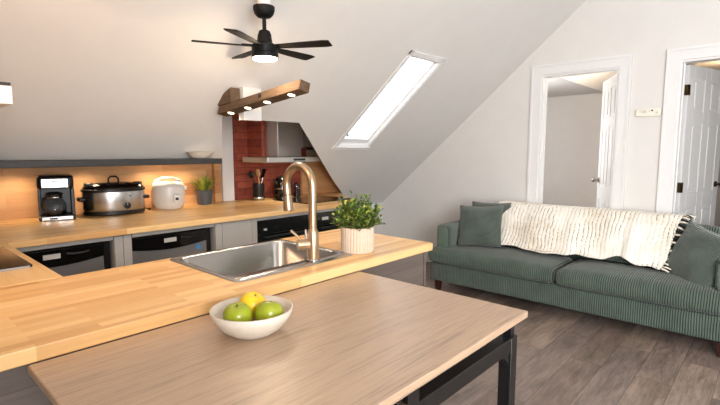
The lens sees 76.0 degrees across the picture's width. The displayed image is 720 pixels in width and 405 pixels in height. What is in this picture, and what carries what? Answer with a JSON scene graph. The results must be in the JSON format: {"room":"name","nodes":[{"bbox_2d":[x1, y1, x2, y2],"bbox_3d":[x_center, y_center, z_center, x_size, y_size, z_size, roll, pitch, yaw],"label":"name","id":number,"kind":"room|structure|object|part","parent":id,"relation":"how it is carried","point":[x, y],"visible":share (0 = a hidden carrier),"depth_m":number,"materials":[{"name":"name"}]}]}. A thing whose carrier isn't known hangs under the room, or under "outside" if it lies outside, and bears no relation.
{"room":"studio apartment","nodes":[
{"label":"studio apartment","id":0,"kind":"room"},
{"bbox_2d":[0,127,382,234],"bbox_3d":[-1.413,-0.132,4.387,0.122,2.060,5.270,6,8,42],"label":"wall","id":1,"kind":"structure","parent":0,"point":[18,186],"depth_m":3.54,"materials":[{"name":"brown wood"}]},
{"bbox_2d":[0,158,221,167],"bbox_3d":[-2.036,-0.252,2.908,0.900,0.038,2.070,6,8,42],"label":"wall shelf","id":2,"kind":"object","parent":1,"relation":"attached to","point":[176,161],"visible":0.77,"depth_m":2.78,"materials":[{"name":"grey wood"}]},
{"bbox_2d":[186,151,213,157],"bbox_3d":[-1.157,-0.347,3.344,0.153,0.054,0.214,6,8,42],"label":"serving dish","id":3,"kind":"object","parent":2,"relation":"on","point":[193,154],"visible":0.98,"depth_m":3.29,"materials":[{"name":"white ceramic"}]},
{"bbox_3d":[-1.157,-0.368,3.341,0.153,0.012,0.214,6,8,42],"label":"lid","id":4,"kind":"part","parent":3,"relation":"part of","materials":[{"name":"white ceramic"}]},
{"bbox_2d":[212,164,221,201],"bbox_3d":[-1.351,-0.198,4.343,0.059,0.379,0.070,6,8,42],"label":"trim","id":5,"kind":"structure","parent":1,"relation":"attached to","point":[216,168],"depth_m":4.32,"materials":[{"name":"brown wood"}]},
{"bbox_2d":[221,116,234,200],"bbox_3d":[-1.278,-0.566,4.373,0.074,1.104,0.122,6,8,42],"label":"trim","id":6,"kind":"structure","parent":1,"relation":"attached to","point":[227,166],"depth_m":4.36,"materials":[{"name":"white paint"}]},
{"bbox_2d":[232,114,305,199],"bbox_3d":[-0.839,-0.601,4.691,0.292,1.104,0.913,6,8,42],"label":"brick wall","id":7,"kind":"structure","parent":0,"point":[248,136],"depth_m":4.50,"materials":[{"name":"red brick"}]},
{"bbox_2d":[243,121,320,162],"bbox_3d":[-0.699,-0.745,4.356,0.339,0.726,0.755,6,8,42],"label":"range hood","id":8,"kind":"object","parent":7,"relation":"attached to","point":[282,139],"visible":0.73,"depth_m":4.33,"materials":[{"name":"metal"}]},
{"bbox_3d":[-0.563,-0.401,4.293,0.004,0.020,0.140,6,8,42],"label":"control panel","id":9,"kind":"part","parent":8,"relation":"part of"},
{"bbox_2d":[300,161,339,194],"bbox_3d":[-0.385,-0.322,5.323,0.038,0.409,0.760,6,8,42],"label":"trim","id":10,"kind":"structure","parent":7,"relation":"attached to","point":[324,182],"depth_m":5.22,"materials":[{"name":"brown wood"}]},
{"bbox_2d":[0,0,585,204],"bbox_3d":[-0.277,-1.002,3.237,3.089,2.644,5.050,6,8,42],"label":"ceiling","id":11,"kind":"structure","parent":0,"point":[89,79],"depth_m":2.94,"materials":[{"name":"paint"}]},
{"bbox_2d":[238,87,261,120],"bbox_3d":[-0.728,-0.652,3.051,0.055,0.216,0.138,6,8,42],"label":"trim","id":12,"kind":"structure","parent":11,"relation":"attached to","point":[254,114],"depth_m":3.02,"materials":[{"name":"paint"}]},
{"bbox_2d":[191,0,331,61],"bbox_3d":[-0.507,-0.987,2.442,0.703,0.472,0.711,6,8,42],"label":"ceiling fan","id":13,"kind":"object","parent":11,"relation":"hanging from","point":[263,49],"visible":1,"depth_m":2.39,"materials":[{"name":"paint"}]},
{"bbox_3d":[-0.701,-0.814,2.361,0.305,0.018,0.080,-3,7,-23],"label":"blade","id":14,"kind":"part","parent":13,"relation":"part of","materials":[{"name":"black wood"}]},
{"bbox_3d":[-0.634,-0.842,2.610,0.080,0.018,0.305,-5,8,-37],"label":"blade","id":15,"kind":"part","parent":13,"relation":"part of","materials":[{"name":"black wood"}]},
{"bbox_3d":[-0.553,-0.800,2.237,0.080,0.018,0.305,1,6,13],"label":"blade","id":16,"kind":"part","parent":13,"relation":"part of","materials":[{"name":"black wood"}]},
{"bbox_3d":[-0.505,-0.851,2.440,0.138,0.122,0.138,6,8,42],"label":"motor","id":17,"kind":"part","parent":13,"relation":"part of","materials":[{"name":"black metal"}]},
{"bbox_3d":[-0.382,-0.842,2.615,0.080,0.018,0.305,4,8,35],"label":"blade","id":18,"kind":"part","parent":13,"relation":"part of","materials":[{"name":"black wood"}]},
{"bbox_3d":[-0.299,-0.817,2.390,0.305,0.018,0.080,2,6,14],"label":"blade","id":19,"kind":"part","parent":13,"relation":"part of","materials":[{"name":"black wood"}]},
{"bbox_2d":[218,79,309,116],"bbox_3d":[-0.610,-0.631,2.799,0.840,0.174,0.086,6,8,42],"label":"light","id":20,"kind":"object","parent":11,"relation":"attached to","point":[230,103],"visible":1,"depth_m":2.77,"materials":[{"name":"brown wood"}]},
{"bbox_2d":[331,50,445,149],"bbox_3d":[0.230,-0.880,4.147,0.924,0.811,0.510,6,8,42],"label":"window","id":21,"kind":"structure","parent":11,"relation":"attached to","point":[344,143],"depth_m":4.22,"materials":[{"name":"white paint"}]},
{"bbox_2d":[303,121,347,195],"bbox_3d":[-0.374,-0.503,4.569,0.542,1.322,2.317,0,6,1],"label":"wall niche","id":22,"kind":"object","parent":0,"point":[306,142],"visible":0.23,"depth_m":5.08,"materials":[{"name":"wood"}]},
{"bbox_2d":[383,0,719,251],"bbox_3d":[2.846,-0.724,3.926,6.750,3.337,0.120,6,8,42],"label":"wall","id":23,"kind":"structure","parent":0,"point":[485,159],"depth_m":4.58,"materials":[{"name":"paint"}]},
{"bbox_2d":[526,54,632,209],"bbox_3d":[2.147,-0.251,4.601,0.911,2.250,0.147,6,8,42],"label":"trim","id":24,"kind":"structure","parent":23,"relation":"attached to","point":[540,74],"depth_m":4.42,"materials":[{"name":"white paint"}]},
{"bbox_2d":[591,74,616,207],"bbox_3d":[2.555,-0.214,4.765,0.192,2.115,0.702,2,7,16],"label":"door","id":25,"kind":"structure","parent":23,"relation":"in","point":[610,85],"depth_m":4.75,"materials":[{"name":"white paint"}]},
{"bbox_2d":[636,108,661,116],"bbox_3d":[2.552,-0.796,4.080,0.192,0.068,0.035,6,8,42],"label":"intercom","id":26,"kind":"object","parent":23,"relation":"attached to","point":[652,111],"visible":1,"depth_m":4.07,"materials":[{"name":"beige plastic"}]},
{"bbox_2d":[656,43,719,213],"bbox_3d":[3.018,-0.164,3.813,0.921,2.250,0.147,6,8,42],"label":"trim","id":27,"kind":"structure","parent":23,"relation":"attached to","point":[677,59],"depth_m":3.97,"materials":[{"name":"white paint"}]},
{"bbox_2d":[675,65,719,225],"bbox_3d":[3.132,-0.160,4.282,0.712,2.115,0.192,-4,7,-30],"label":"door","id":28,"kind":"structure","parent":23,"relation":"in","point":[699,156],"depth_m":4.19,"materials":[{"name":"white paint"}]},
{"bbox_2d":[424,262,719,404],"bbox_3d":[2.179,1.057,3.461,6.850,0.100,8.550,6,8,42],"label":"floor","id":29,"kind":"structure","parent":0,"point":[565,356],"depth_m":3.01,"materials":[{"name":"wood"}]},
{"bbox_2d":[22,241,110,276],"bbox_3d":[-1.912,0.645,2.833,0.576,0.815,0.569,6,8,42],"label":"dishwasher","id":30,"kind":"object","parent":29,"relation":"on","point":[89,257],"visible":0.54,"depth_m":2.68,"materials":[{"name":"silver metal"}]},
{"bbox_3d":[-1.729,0.305,2.586,0.002,0.028,0.085,6,8,42],"label":"label plate","id":31,"kind":"part","parent":30,"relation":"part of","materials":[{"name":"silver metal"}]},
{"bbox_3d":[-1.739,0.313,2.610,0.042,0.102,0.525,6,8,42],"label":"control panel","id":32,"kind":"part","parent":30,"relation":"part of","materials":[{"name":"black plastic"}]},
{"bbox_3d":[-1.742,0.667,2.653,0.028,0.653,0.521,6,8,42],"label":"door","id":33,"kind":"part","parent":30,"relation":"part of","materials":[{"name":"silver metal"}]},
{"bbox_3d":[-1.638,0.290,2.681,0.020,0.017,0.120,6,8,42],"label":"handle","id":34,"kind":"part","parent":30,"relation":"part of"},
{"bbox_3d":[-1.694,0.628,2.995,0.380,0.815,0.034,6,8,42],"label":"gap panel","id":35,"kind":"part","parent":30,"relation":"part of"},
{"bbox_2d":[109,234,132,267],"bbox_3d":[-1.814,0.596,3.206,0.955,0.868,0.104,6,8,42],"label":"base cabinet","id":36,"kind":"object","parent":29,"relation":"on","point":[120,246],"visible":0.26,"depth_m":2.85,"materials":[{"name":"grey wood"}]},
{"bbox_3d":[-1.485,0.586,2.869,0.018,0.766,0.049,6,8,42],"label":"filler panel","id":37,"kind":"part","parent":36,"relation":"part of","materials":[{"name":"grey wood"}]},
{"bbox_3d":[-1.450,0.582,2.907,0.018,0.766,0.049,6,8,42],"label":"filler panel","id":38,"kind":"part","parent":36,"relation":"part of","materials":[{"name":"grey wood"}]},
{"bbox_2d":[131,227,210,264],"bbox_3d":[-1.453,0.590,3.335,0.576,0.815,0.563,6,8,42],"label":"dishwasher","id":39,"kind":"object","parent":29,"relation":"on","point":[149,248],"visible":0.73,"depth_m":3.10,"materials":[{"name":"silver metal"}]},
{"bbox_3d":[-1.280,0.258,3.112,0.042,0.102,0.519,6,8,42],"label":"control panel","id":40,"kind":"part","parent":39,"relation":"part of","materials":[{"name":"black plastic"}]},
{"bbox_3d":[-1.283,0.611,3.154,0.028,0.653,0.515,6,8,42],"label":"door","id":41,"kind":"part","parent":39,"relation":"part of","materials":[{"name":"silver metal"}]},
{"bbox_3d":[-1.270,0.250,3.088,0.002,0.028,0.084,6,8,42],"label":"label plate","id":42,"kind":"part","parent":39,"relation":"part of","materials":[{"name":"silver metal"}]},
{"bbox_3d":[-1.237,0.573,3.494,0.380,0.815,0.034,6,8,42],"label":"gap panel","id":43,"kind":"part","parent":39,"relation":"part of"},
{"bbox_2d":[0,252,425,404],"bbox_3d":[-0.630,0.747,1.837,0.620,0.868,2.212,6,8,42],"label":"base cabinet","id":44,"kind":"object","parent":29,"relation":"on","point":[17,387],"visible":0.02,"depth_m":1.19,"materials":[{"name":"grey wood"}]},
{"bbox_2d":[0,229,432,371],"bbox_3d":[-0.622,0.294,1.797,0.676,0.038,2.253,6,8,42],"label":"countertop","id":45,"kind":"structure","parent":44,"relation":"on","point":[44,319],"depth_m":1.51,"materials":[{"name":"brown wood"}]},
{"bbox_2d":[170,239,351,281],"bbox_3d":[-0.433,0.337,2.073,0.545,0.196,0.620,6,8,42],"label":"sink","id":46,"kind":"object","parent":45,"relation":"in","point":[242,263],"visible":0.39,"depth_m":2.21,"materials":[{"name":"metal"}]},
{"bbox_2d":[283,162,319,261],"bbox_3d":[-0.280,0.036,1.988,0.220,0.419,0.120,6,8,42],"label":"faucet","id":47,"kind":"object","parent":45,"relation":"on","point":[310,243],"visible":1,"depth_m":1.95,"materials":[{"name":"metal"}]},
{"bbox_3d":[-0.268,0.141,1.941,0.053,0.058,0.012,-2,7,-22],"label":"lever","id":48,"kind":"part","parent":47,"relation":"part of","materials":[{"name":"beige metal"}]},
{"bbox_2d":[330,190,385,254],"bbox_3d":[-0.005,0.085,2.178,0.261,0.290,0.262,4,8,33],"label":"potted plant","id":49,"kind":"object","parent":45,"relation":"on","point":[357,231],"visible":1,"depth_m":2.12,"materials":[{"name":"green plant"}]},
{"bbox_3d":[-0.009,0.051,2.169,0.233,0.178,0.233,6,8,42],"label":"stem","id":50,"kind":"part","parent":49,"relation":"part of","materials":[{"name":"green plant"}]},
{"bbox_3d":[-0.012,0.171,2.176,0.157,0.120,0.157,6,8,42],"label":"pot","id":51,"kind":"part","parent":49,"relation":"part of","materials":[{"name":"white ceramic"}]},
{"bbox_3d":[0.109,0.658,2.645,0.620,0.868,0.016,6,8,42],"label":"panel","id":52,"kind":"part","parent":44,"relation":"part of","materials":[{"name":"grey wood"}]},
{"bbox_2d":[210,218,256,250],"bbox_3d":[-1.270,0.530,3.800,0.955,0.868,0.360,6,8,42],"label":"base cabinet","id":53,"kind":"object","parent":29,"relation":"on","point":[223,235],"visible":0.25,"depth_m":3.42,"materials":[{"name":"grey wood"}]},
{"bbox_3d":[-1.026,0.530,3.370,0.018,0.766,0.053,6,8,42],"label":"filler panel","id":54,"kind":"part","parent":53,"relation":"part of","materials":[{"name":"grey wood"}]},
{"bbox_3d":[-0.920,0.518,3.486,0.018,0.766,0.255,6,8,42],"label":"door","id":55,"kind":"part","parent":53,"relation":"part of","materials":[{"name":"grey wood"}]},
{"bbox_3d":[-0.818,0.505,3.597,0.018,0.766,0.043,6,8,42],"label":"filler panel","id":56,"kind":"part","parent":53,"relation":"part of","materials":[{"name":"grey wood"}]},
{"bbox_2d":[27,272,527,404],"bbox_3d":[-0.127,0.801,1.341,0.741,0.868,1.185,6,8,42],"label":"table","id":57,"kind":"object","parent":29,"relation":"on","point":[358,338],"visible":0.99,"depth_m":1.18,"materials":[{"name":"brown wood"}]},
{"bbox_2d":[209,295,292,339],"bbox_3d":[-0.305,0.331,1.306,0.230,0.072,0.230,6,8,42],"label":"fruit bowl","id":58,"kind":"object","parent":57,"relation":"on","point":[244,330],"visible":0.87,"depth_m":1.23,"materials":[{"name":"white ceramic"}]},
{"bbox_2d":[222,302,252,320],"bbox_3d":[-0.338,0.316,1.271,0.080,0.077,0.080,-5,8,-36],"label":"apple","id":59,"kind":"object","parent":58,"relation":"in","point":[237,311],"visible":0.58,"depth_m":1.25,"materials":[{"name":"green food"}]},
{"bbox_2d":[239,292,265,318],"bbox_3d":[-0.315,0.302,1.353,0.079,0.078,0.079,-3,7,-29],"label":"apple","id":60,"kind":"object","parent":58,"relation":"in","point":[252,299],"visible":0.54,"depth_m":1.33,"materials":[{"name":"yellow food"}]},
{"bbox_2d":[254,301,283,320],"bbox_3d":[-0.255,0.314,1.292,0.080,0.078,0.080,-3,7,-28],"label":"apple","id":61,"kind":"object","parent":58,"relation":"in","point":[265,309],"visible":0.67,"depth_m":1.26,"materials":[{"name":"green food"}]},
{"bbox_3d":[0.133,0.487,1.102,0.038,0.046,0.970,6,8,42],"label":"rail","id":62,"kind":"part","parent":57,"relation":"part of","materials":[{"name":"black metal"}]},
{"bbox_3d":[0.474,0.819,1.516,0.042,0.796,0.042,6,8,42],"label":"leg","id":63,"kind":"part","parent":57,"relation":"part of","materials":[{"name":"black metal"}]},
{"bbox_2d":[257,214,308,242],"bbox_3d":[-0.804,0.512,4.013,0.588,0.821,0.575,6,8,42],"label":"oven","id":64,"kind":"object","parent":29,"relation":"on","point":[278,228],"visible":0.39,"depth_m":3.77,"materials":[{"name":"metal"}]},
{"bbox_3d":[-0.625,0.536,3.852,0.029,0.610,0.567,6,8,42],"label":"door","id":65,"kind":"part","parent":64,"relation":"part of","materials":[{"name":"black glass"}]},
{"bbox_3d":[-0.613,0.509,3.838,0.002,0.465,0.455,6,8,42],"label":"window panel","id":66,"kind":"part","parent":64,"relation":"part of","materials":[{"name":"glass"}]},
{"bbox_3d":[-0.600,0.255,3.798,0.037,0.015,0.451,6,8,42],"label":"handle","id":67,"kind":"part","parent":64,"relation":"part of","materials":[{"name":"black metal"}]},
{"bbox_2d":[317,211,340,231],"bbox_3d":[-0.453,0.470,4.396,0.588,0.821,0.449,6,8,42],"label":"oven","id":68,"kind":"object","parent":29,"relation":"on","point":[324,219],"visible":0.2,"depth_m":4.14,"materials":[{"name":"metal"}]},
{"bbox_3d":[-0.274,0.133,4.196,0.029,0.104,0.441,6,8,42],"label":"control panel","id":69,"kind":"part","parent":68,"relation":"part of","materials":[{"name":"black plastic"}]},
{"bbox_3d":[-0.274,0.493,4.236,0.029,0.610,0.441,6,8,42],"label":"door","id":70,"kind":"part","parent":68,"relation":"part of","materials":[{"name":"black glass"}]},
{"bbox_3d":[-0.249,0.212,4.182,0.037,0.015,0.325,6,8,42],"label":"handle","id":71,"kind":"part","parent":68,"relation":"part of","materials":[{"name":"black metal"}]},
{"bbox_3d":[-0.262,0.467,4.222,0.002,0.465,0.329,6,8,42],"label":"window panel","id":72,"kind":"part","parent":68,"relation":"part of","materials":[{"name":"glass"}]},
{"bbox_2d":[428,220,719,356],"bbox_3d":[1.897,0.524,4.106,2.490,0.813,0.946,6,8,42],"label":"sofa","id":73,"kind":"object","parent":29,"relation":"on","point":[614,287],"visible":0.47,"depth_m":3.68,"materials":[{"name":"green fabric"}]},
{"bbox_3d":[0.783,0.826,4.612,0.056,0.102,0.056,6,8,42],"label":"leg","id":74,"kind":"part","parent":73,"relation":"part of","materials":[{"name":"brown wood"}]},
{"bbox_3d":[1.087,0.318,4.862,0.150,0.260,0.820,6,8,42],"label":"arm","id":75,"kind":"part","parent":73,"relation":"part of"},
{"bbox_2d":[457,205,503,247],"bbox_3d":[1.171,0.228,4.497,0.449,0.412,0.201,4,7,30],"label":"throw pillow","id":76,"kind":"object","parent":73,"relation":"on","point":[479,225],"visible":1,"depth_m":4.43,"materials":[{"name":"green fabric"}]},
{"bbox_2d":[472,201,510,214],"bbox_3d":[1.298,0.200,4.642,0.424,0.418,0.171,5,8,36],"label":"throw pillow","id":77,"kind":"object","parent":73,"relation":"on","point":[507,206],"visible":0.16,"depth_m":4.62,"materials":[{"name":"green fabric"}]},
{"bbox_2d":[428,245,572,282],"bbox_3d":[1.310,0.527,4.395,1.236,0.171,0.580,6,8,42],"label":"seat cushion","id":78,"kind":"object","parent":73,"relation":"on","point":[527,266],"depth_m":4.16,"materials":[{"name":"green fabric"}]},
{"bbox_3d":[2.145,0.378,4.353,2.475,0.477,0.227,6,8,42],"label":"frame","id":79,"kind":"part","parent":73,"relation":"part of","materials":[{"name":"green fabric"}]},
{"bbox_2d":[499,201,696,272],"bbox_3d":[1.999,0.247,4.168,1.659,0.406,0.702,6,8,42],"label":"throw blanket","id":80,"kind":"object","parent":73,"relation":"on","point":[642,238],"visible":0.97,"depth_m":3.95,"materials":[{"name":"white fabric"}]},
{"bbox_2d":[555,259,719,314],"bbox_3d":[2.225,0.619,3.568,1.221,0.171,0.580,6,8,42],"label":"seat cushion","id":81,"kind":"object","parent":73,"relation":"on","point":[651,287],"depth_m":3.43,"materials":[{"name":"green fabric"}]},
{"bbox_2d":[604,223,719,262],"bbox_3d":[2.345,0.325,3.815,1.026,0.353,0.259,6,8,42],"label":"cushion","id":82,"kind":"object","parent":73,"relation":"on","point":[715,229],"depth_m":3.61,"materials":[{"name":"fabric"}]},
{"bbox_2d":[661,220,719,286],"bbox_3d":[2.459,0.400,3.352,0.209,0.498,0.510,-1,6,-5],"label":"throw pillow","id":83,"kind":"object","parent":73,"relation":"on","point":[694,257],"visible":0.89,"depth_m":3.30,"materials":[{"name":"green fabric"}]},
{"bbox_3d":[2.733,0.468,3.372,0.150,0.230,0.820,6,8,42],"label":"arm","id":84,"kind":"part","parent":73,"relation":"part of"},
{"bbox_3d":[2.443,0.992,3.110,0.056,0.102,0.056,6,8,42],"label":"leg","id":85,"kind":"part","parent":73,"relation":"part of","materials":[{"name":"brown wood"}]},
{"bbox_3d":[-2.482,0.675,2.492,0.935,0.868,0.694,6,8,42],"label":"cabinet","id":86,"kind":"object","parent":29,"relation":"on","visible":0},
{"bbox_2d":[0,191,349,248],"bbox_3d":[-1.261,0.077,3.762,1.007,0.038,4.318,6,8,42],"label":"countertop","id":87,"kind":"structure","parent":86,"relation":"on","point":[24,232],"depth_m":3.12,"materials":[{"name":"brown wood"}]},
{"bbox_2d":[36,174,75,220],"bbox_3d":[-2.132,-0.039,3.236,0.212,0.305,0.251,-4,8,-33],"label":"coffee maker","id":88,"kind":"object","parent":87,"relation":"on","point":[56,197],"visible":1,"depth_m":3.18,"materials":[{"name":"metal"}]},
{"bbox_3d":[-2.135,0.016,3.112,0.018,0.102,0.047,1,6,6],"label":"handle","id":89,"kind":"part","parent":88,"relation":"part of","materials":[{"name":"black plastic"}]},
{"bbox_3d":[-2.117,-0.059,3.190,0.104,0.024,0.104,-4,8,-33],"label":"lid","id":90,"kind":"part","parent":88,"relation":"part of","materials":[{"name":"black plastic"}]},
{"bbox_3d":[-2.073,-0.130,3.130,0.152,0.060,0.004,-4,8,-34],"label":"plate","id":91,"kind":"part","parent":88,"relation":"part of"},
{"bbox_3d":[-2.175,-0.017,3.304,0.212,0.184,0.095,-4,8,-33],"label":"water tank","id":92,"kind":"part","parent":88,"relation":"part of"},
{"bbox_3d":[-2.067,0.108,3.155,0.180,0.023,0.003,-4,8,-34],"label":"plate","id":93,"kind":"part","parent":88,"relation":"part of","materials":[{"name":"silver metal"}]},
{"bbox_2d":[17,236,112,251],"bbox_3d":[-1.701,0.239,2.598,0.018,0.025,0.575,6,8,42],"label":"strip","id":94,"kind":"object","parent":87,"relation":"attached to","point":[41,247],"visible":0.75,"depth_m":2.61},
{"bbox_2d":[76,175,149,215],"bbox_3d":[-1.867,-0.060,3.504,0.490,0.289,0.303,-5,8,-39],"label":"slow cooker","id":95,"kind":"object","parent":87,"relation":"on","point":[107,198],"visible":1,"depth_m":3.39,"materials":[{"name":"metal"}]},
{"bbox_3d":[-2.030,-0.022,3.379,0.075,0.030,0.090,-5,8,-39],"label":"handle","id":96,"kind":"part","parent":95,"relation":"part of","materials":[{"name":"black plastic"}]},
{"bbox_3d":[-1.871,-0.136,3.500,0.416,0.046,0.274,-5,8,-39],"label":"lid","id":97,"kind":"part","parent":95,"relation":"part of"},
{"bbox_3d":[-1.871,-0.180,3.495,0.084,0.049,0.014,-5,8,-39],"label":"lid handle","id":98,"kind":"part","parent":95,"relation":"part of","materials":[{"name":"black plastic"}]},
{"bbox_2d":[151,176,186,208],"bbox_3d":[-1.593,-0.084,3.839,0.266,0.263,0.259,0,6,1],"label":"rice cooker","id":99,"kind":"object","parent":87,"relation":"on","point":[165,194],"visible":1,"depth_m":3.74,"materials":[{"name":"white plastic"}]},
{"bbox_3d":[-1.596,-0.152,3.832,0.256,0.058,0.256,-4,7,-30],"label":"lid","id":100,"kind":"part","parent":99,"relation":"part of","materials":[{"name":"white plastic"}]},
{"bbox_3d":[-1.596,-0.176,3.829,0.245,0.078,0.024,-4,7,-30],"label":"handle","id":101,"kind":"part","parent":99,"relation":"part of","materials":[{"name":"white plastic"}]},
{"bbox_2d":[131,224,213,237],"bbox_3d":[-1.242,0.183,3.099,0.018,0.025,0.570,6,8,42],"label":"strip","id":102,"kind":"object","parent":87,"relation":"attached to","point":[207,225],"visible":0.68,"depth_m":3.07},
{"bbox_2d":[187,173,221,204],"bbox_3d":[-1.391,-0.128,4.123,0.389,0.288,0.383,-2,7,-15],"label":"potted plant","id":103,"kind":"object","parent":87,"relation":"on","point":[204,193],"visible":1,"depth_m":4.08,"materials":[{"name":"green plant"}]},
{"bbox_3d":[-1.394,-0.049,4.134,0.144,0.128,0.144,6,8,42],"label":"pot","id":104,"kind":"part","parent":103,"relation":"part of","materials":[{"name":"grey ceramic"}]},
{"bbox_2d":[253,183,264,199],"bbox_3d":[-0.991,-0.107,4.506,0.115,0.162,0.115,6,8,42],"label":"utensil crock","id":105,"kind":"object","parent":87,"relation":"on","point":[258,189],"visible":0.97,"depth_m":4.46,"materials":[{"name":"metal"}]},
{"bbox_2d":[248,171,254,183],"bbox_3d":[-1.034,-0.172,4.467,0.068,0.268,0.118,2,7,15],"label":"ladle","id":106,"kind":"object","parent":105,"relation":"in","point":[250,173],"visible":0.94,"depth_m":4.40,"materials":[{"name":"black plastic"}]},
{"bbox_2d":[256,169,259,183],"bbox_3d":[-0.985,-0.183,4.472,0.047,0.286,0.052,0,6,-2],"label":"wooden spoon","id":107,"kind":"object","parent":105,"relation":"in","point":[257,170],"visible":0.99,"depth_m":4.45,"materials":[{"name":"brown wood"}]},
{"bbox_2d":[273,175,291,198],"bbox_3d":[-0.780,-0.160,4.649,0.174,0.235,0.170,0,6,-4],"label":"electric kettle","id":108,"kind":"object","parent":87,"relation":"on","point":[278,186],"visible":0.61,"depth_m":4.58,"materials":[{"name":"metal"}]},
{"bbox_2d":[294,182,298,196],"bbox_3d":[-0.665,-0.136,4.811,0.054,0.153,0.054,6,8,42],"label":"pepper mill","id":109,"kind":"object","parent":87,"relation":"on","point":[296,194],"visible":1,"depth_m":4.79,"materials":[{"name":"metal"}]},
{"bbox_2d":[257,208,343,220],"bbox_3d":[-0.455,0.089,3.959,0.018,0.025,1.036,6,8,42],"label":"strip","id":110,"kind":"object","parent":87,"relation":"attached to","point":[325,210],"visible":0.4,"depth_m":3.81,"materials":[{"name":"grey metal"}]},
{"bbox_2d":[273,195,350,203],"bbox_3d":[-0.460,-0.033,4.526,0.500,0.010,0.600,6,8,42],"label":"cooktop","id":111,"kind":"object","parent":87,"relation":"in","point":[320,198],"visible":0.73,"depth_m":4.45,"materials":[{"name":"glass"}]},
{"bbox_3d":[-1.731,0.749,1.817,0.960,0.868,0.700,6,8,42],"label":"cabinet","id":112,"kind":"object","parent":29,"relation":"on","visible":0},
{"bbox_2d":[0,243,62,287],"bbox_3d":[-1.732,0.294,1.793,0.958,0.038,0.753,6,8,42],"label":"countertop","id":113,"kind":"structure","parent":112,"relation":"on","point":[37,272],"depth_m":1.77,"materials":[{"name":"brown wood"}]},
{"bbox_2d":[0,247,32,271],"bbox_3d":[-1.730,0.263,1.841,0.526,0.012,0.595,6,8,42],"label":"cooktop","id":114,"kind":"object","parent":113,"relation":"in","point":[9,261],"visible":1,"depth_m":1.93,"materials":[{"name":"glass"}]},
{"bbox_3d":[-1.538,0.283,1.667,0.005,0.009,0.575,6,8,42],"label":"trim","id":115,"kind":"part","parent":114,"relation":"part of","materials":[{"name":"silver metal"}]},
{"bbox_2d":[547,77,602,96],"bbox_3d":[2.376,-1.626,6.297,1.050,0.070,2.880,6,8,42],"label":"ceiling","id":116,"kind":"structure","parent":0,"point":[558,86],"depth_m":6.54,"materials":[{"name":"grey paint"}]},
{"bbox_2d":[560,71,617,91],"bbox_3d":[3.226,-1.929,5.485,1.250,0.850,2.880,6,8,42],"label":"vault","id":117,"kind":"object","parent":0,"point":[595,81],"visible":0.09,"depth_m":6.17,"materials":[{"name":"paint"}]},
{"bbox_2d":[543,63,699,206],"bbox_3d":[2.587,-0.911,6.250,3.230,3.200,2.980,6,8,42],"label":"wall","id":118,"kind":"structure","parent":0,"point":[573,122],"depth_m":7.40,"materials":[{"name":"grey paint"}]},
{"bbox_2d":[698,61,719,69],"bbox_3d":[4.155,-1.406,4.080,1.920,0.060,1.980,6,8,42],"label":"ceiling","id":119,"kind":"structure","parent":0,"point":[712,64],"depth_m":4.90,"materials":[{"name":"paint"}]},
{"bbox_2d":[714,162,719,226],"bbox_3d":[4.226,-0.333,4.202,2.020,2.500,2.080,6,8,42],"label":"wall","id":120,"kind":"structure","parent":0,"point":[717,210],"depth_m":5.49,"materials":[{"name":"grey paint"}]},
{"bbox_3d":[-0.627,-0.285,0.135,6.750,3.297,0.100,6,8,42],"label":"wall","id":121,"kind":"structure","parent":0,"visible":0},
{"bbox_2d":[0,82,12,107],"bbox_3d":[-1.745,-0.706,1.640,0.600,0.706,0.673,6,8,42],"label":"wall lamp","id":122,"kind":"object","parent":121,"relation":"attached to","point":[6,99],"visible":1,"depth_m":1.71,"materials":[{"name":"white plastic"}]},
{"bbox_3d":[-1.746,-0.435,1.669,0.594,0.011,0.670,6,8,42],"label":"trim","id":123,"kind":"part","parent":122,"relation":"part of","materials":[{"name":"metal"}]}
]}

